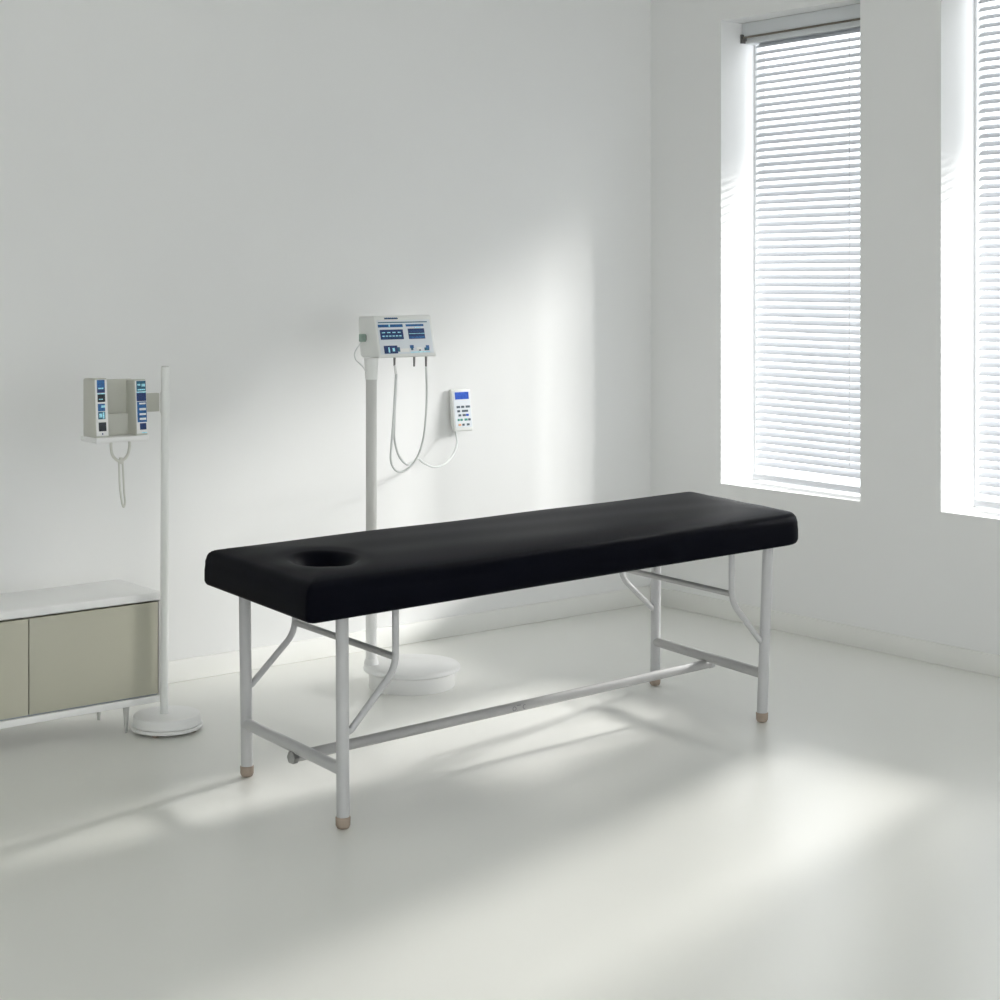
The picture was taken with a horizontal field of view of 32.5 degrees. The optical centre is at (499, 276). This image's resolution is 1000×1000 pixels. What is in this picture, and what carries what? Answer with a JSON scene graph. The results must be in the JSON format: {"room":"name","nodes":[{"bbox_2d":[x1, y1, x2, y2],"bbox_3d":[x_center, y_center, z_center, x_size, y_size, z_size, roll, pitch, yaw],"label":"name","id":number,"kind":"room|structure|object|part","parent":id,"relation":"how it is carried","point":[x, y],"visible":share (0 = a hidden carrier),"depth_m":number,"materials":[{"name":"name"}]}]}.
{"room":"examination room","nodes":[
{"label":"examination room","id":0,"kind":"room"},
{"bbox_2d":[0,0,649,660],"bbox_3d":[-2.596,-0.075,5.095,8.780,3.050,0.200,0,0,-39],"label":"wall","id":1,"kind":"structure","parent":0,"point":[217,193],"depth_m":6.46,"materials":[{"name":"paint"}]},
{"bbox_2d":[168,586,649,683],"bbox_3d":[-2.639,1.411,4.924,8.498,0.079,0.012,0,0,-39],"label":"baseboard","id":2,"kind":"structure","parent":1,"relation":"attached to","point":[186,669],"depth_m":6.81,"materials":[{"name":"paint"}]},
{"bbox_2d":[393,374,472,467],"bbox_3d":[-0.273,0.542,6.545,0.082,0.387,0.865,0,0,18],"label":"handset","id":3,"kind":"object","parent":1,"relation":"attached to","point":[460,401],"visible":0.94,"depth_m":6.89,"materials":[{"name":"white plastic"}]},
{"bbox_2d":[0,604,999,999],"bbox_3d":[0.266,1.500,1.562,8.780,0.100,9.293,0,0,-39],"label":"floor","id":4,"kind":"structure","parent":0,"point":[644,841],"depth_m":4.45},
{"bbox_2d":[0,580,159,732],"bbox_3d":[-1.692,1.230,5.186,1.326,0.440,0.291,0,0,-39],"label":"base cabinet","id":5,"kind":"object","parent":4,"relation":"on","point":[80,649],"visible":1,"depth_m":5.33,"materials":[{"name":"white paint"}]},
{"bbox_3d":[-1.608,1.188,5.082,0.434,0.293,0.018,0,0,-39],"label":"door","id":6,"kind":"part","parent":5,"relation":"part of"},
{"bbox_3d":[-1.692,1.351,5.186,1.326,0.022,0.290,0,0,-39],"label":"frame","id":7,"kind":"part","parent":5,"relation":"part of","materials":[{"name":"white paint"}]},
{"bbox_3d":[-1.268,1.188,5.357,0.434,0.293,0.018,0,0,-39],"label":"door","id":8,"kind":"part","parent":5,"relation":"part of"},
{"bbox_3d":[-1.189,1.405,5.452,0.022,0.089,0.022,0,0,-39],"label":"leg","id":9,"kind":"part","parent":5,"relation":"part of","materials":[{"name":"white metal"}]},
{"bbox_2d":[81,366,202,737],"bbox_3d":[-1.123,0.868,5.427,0.380,1.164,0.228,0,0,-39],"label":"stand","id":10,"kind":"object","parent":4,"relation":"on","point":[114,410],"visible":1,"depth_m":5.40,"materials":[{"name":"white paint"}]},
{"bbox_3d":[-1.232,0.406,5.297,0.039,0.173,0.016,0,0,-39],"label":"plate","id":11,"kind":"part","parent":10,"relation":"part of","materials":[{"name":"white paint"}]},
{"bbox_2d":[81,434,148,443],"bbox_3d":[-1.206,0.507,5.372,0.181,0.017,0.108,0,0,-39],"label":"tray","id":12,"kind":"object","parent":10,"relation":"on","point":[92,438],"depth_m":5.33,"materials":[{"name":"white paint"}]},
{"bbox_3d":[-1.217,0.379,5.402,0.116,0.109,0.020,0,0,-39],"label":"panel","id":13,"kind":"part","parent":10,"relation":"part of","materials":[{"name":"beige plastic"}]},
{"bbox_3d":[-1.126,0.410,5.382,0.036,0.165,0.016,0,0,-39],"label":"plate","id":14,"kind":"part","parent":10,"relation":"part of","materials":[{"name":"white paint"}]},
{"bbox_3d":[-1.126,0.402,5.470,0.078,0.059,0.018,0,0,-39],"label":"mount arm","id":15,"kind":"part","parent":10,"relation":"part of","materials":[{"name":"beige plastic"}]},
{"bbox_2d":[354,315,460,695],"bbox_3d":[-0.316,0.795,6.080,0.344,1.310,0.357,0,0,-39],"label":"monitor stand","id":16,"kind":"object","parent":4,"relation":"on","point":[394,337],"visible":0.94,"depth_m":6.06,"materials":[{"name":"white paint"}]},
{"bbox_3d":[-0.489,0.284,6.083,0.030,0.109,0.069,0,0,-39],"label":"cord","id":17,"kind":"part","parent":16,"relation":"part of","materials":[{"name":"white plastic"}]},
{"bbox_3d":[-0.339,0.216,6.138,0.233,0.120,0.032,0,0,-39],"label":"panel","id":18,"kind":"part","parent":16,"relation":"part of","materials":[{"name":"white plastic"}]},
{"bbox_3d":[-0.333,0.260,6.128,0.200,0.029,0.010,0,0,-39],"label":"button panel","id":19,"kind":"part","parent":16,"relation":"part of","materials":[{"name":"white paint"}]},
{"bbox_2d":[204,492,797,828],"bbox_3d":[0.093,1.105,5.284,2.137,0.689,0.675,0,0,-42],"label":"bed","id":20,"kind":"object","parent":4,"relation":"on","point":[339,578],"visible":1,"depth_m":4.95,"materials":[{"name":"black leather"}]},
{"bbox_3d":[-0.737,1.147,4.970,0.042,0.556,0.034,0,0,-2],"label":"leg","id":21,"kind":"part","parent":20,"relation":"part of","materials":[{"name":"white metal"}]},
{"bbox_3d":[-0.444,1.024,4.846,0.019,0.019,0.568,0,0,-35],"label":"rail","id":22,"kind":"part","parent":20,"relation":"part of","materials":[{"name":"white metal"}]},
{"bbox_3d":[-0.414,1.147,4.502,0.036,0.556,0.036,0,0,-39],"label":"leg","id":23,"kind":"part","parent":20,"relation":"part of","materials":[{"name":"white metal"}]},
{"bbox_2d":[204,492,797,623],"bbox_3d":[0.102,0.820,5.273,2.134,0.118,0.661,0,0,-41],"label":"cushion","id":24,"kind":"object","parent":20,"relation":"on","point":[341,577],"depth_m":4.89,"materials":[{"name":"black leather"}]},
{"bbox_3d":[0.552,1.147,6.075,0.040,0.556,0.034,0,0,-2],"label":"leg","id":25,"kind":"part","parent":20,"relation":"part of","materials":[{"name":"white metal"}]},
{"bbox_3d":[0.581,1.016,5.723,0.019,0.019,0.579,0,0,-34],"label":"rail","id":26,"kind":"part","parent":20,"relation":"part of","materials":[{"name":"white metal"}]},
{"bbox_3d":[0.863,1.147,5.577,0.054,0.557,0.034,0,0,0],"label":"leg","id":27,"kind":"part","parent":20,"relation":"part of","materials":[{"name":"white metal"}]},
{"bbox_2d":[650,0,999,654],"bbox_3d":[3.635,-0.075,4.163,0.270,3.050,9.093,0,0,-39],"label":"wall","id":28,"kind":"structure","parent":0,"point":[911,554],"depth_m":6.67,"materials":[{"name":"paint"}]},
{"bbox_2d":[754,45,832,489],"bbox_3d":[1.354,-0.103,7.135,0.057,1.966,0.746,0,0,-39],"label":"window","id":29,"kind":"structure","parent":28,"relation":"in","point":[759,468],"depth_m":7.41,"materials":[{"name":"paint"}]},
{"bbox_2d":[740,3,859,492],"bbox_3d":[1.277,-0.110,7.074,0.084,1.950,0.740,0,0,-35],"label":"blind","id":30,"kind":"object","parent":29,"relation":"attached to","point":[843,20],"visible":0.85,"depth_m":7.08,"materials":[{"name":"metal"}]},
{"bbox_3d":[1.111,-0.069,7.325,0.044,1.825,0.002,0,0,-35],"label":"ladder cord","id":31,"kind":"part","parent":30,"relation":"part of","materials":[{"name":"white fabric"}]},
{"bbox_3d":[1.249,-1.022,7.055,0.008,0.008,0.738,0,0,-35],"label":"rod","id":32,"kind":"part","parent":30,"relation":"part of","materials":[{"name":"white metal"}]},
{"bbox_3d":[1.293,0.854,7.069,0.036,0.024,0.694,0,0,-35],"label":"rail","id":33,"kind":"part","parent":30,"relation":"part of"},
{"bbox_3d":[1.400,-0.113,6.870,0.005,1.746,0.004,0,0,-35],"label":"pull cord","id":34,"kind":"part","parent":30,"relation":"part of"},
{"bbox_2d":[650,585,999,677],"bbox_3d":[3.526,1.411,4.075,0.012,0.079,9.093,0,0,-39],"label":"baseboard","id":35,"kind":"structure","parent":28,"relation":"attached to","point":[897,645],"depth_m":6.74,"materials":[{"name":"paint"}]},
{"bbox_2d":[974,0,999,509],"bbox_3d":[2.030,-0.145,6.302,0.057,2.050,0.638,0,0,-39],"label":"window","id":36,"kind":"structure","parent":28,"relation":"in","point":[977,23],"depth_m":6.53,"materials":[{"name":"paint"}]},
{"bbox_2d":[974,0,999,508],"bbox_3d":[1.955,-0.152,6.243,0.084,2.034,0.633,0,0,-35],"label":"blind","id":37,"kind":"object","parent":36,"relation":"attached to","point":[986,279],"visible":1,"depth_m":6.42,"materials":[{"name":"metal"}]},
{"bbox_3d":[1.971,0.854,6.237,0.036,0.024,0.586,0,0,-35],"label":"rail","id":38,"kind":"part","parent":37,"relation":"part of","materials":[{"name":"white metal"}]}
]}

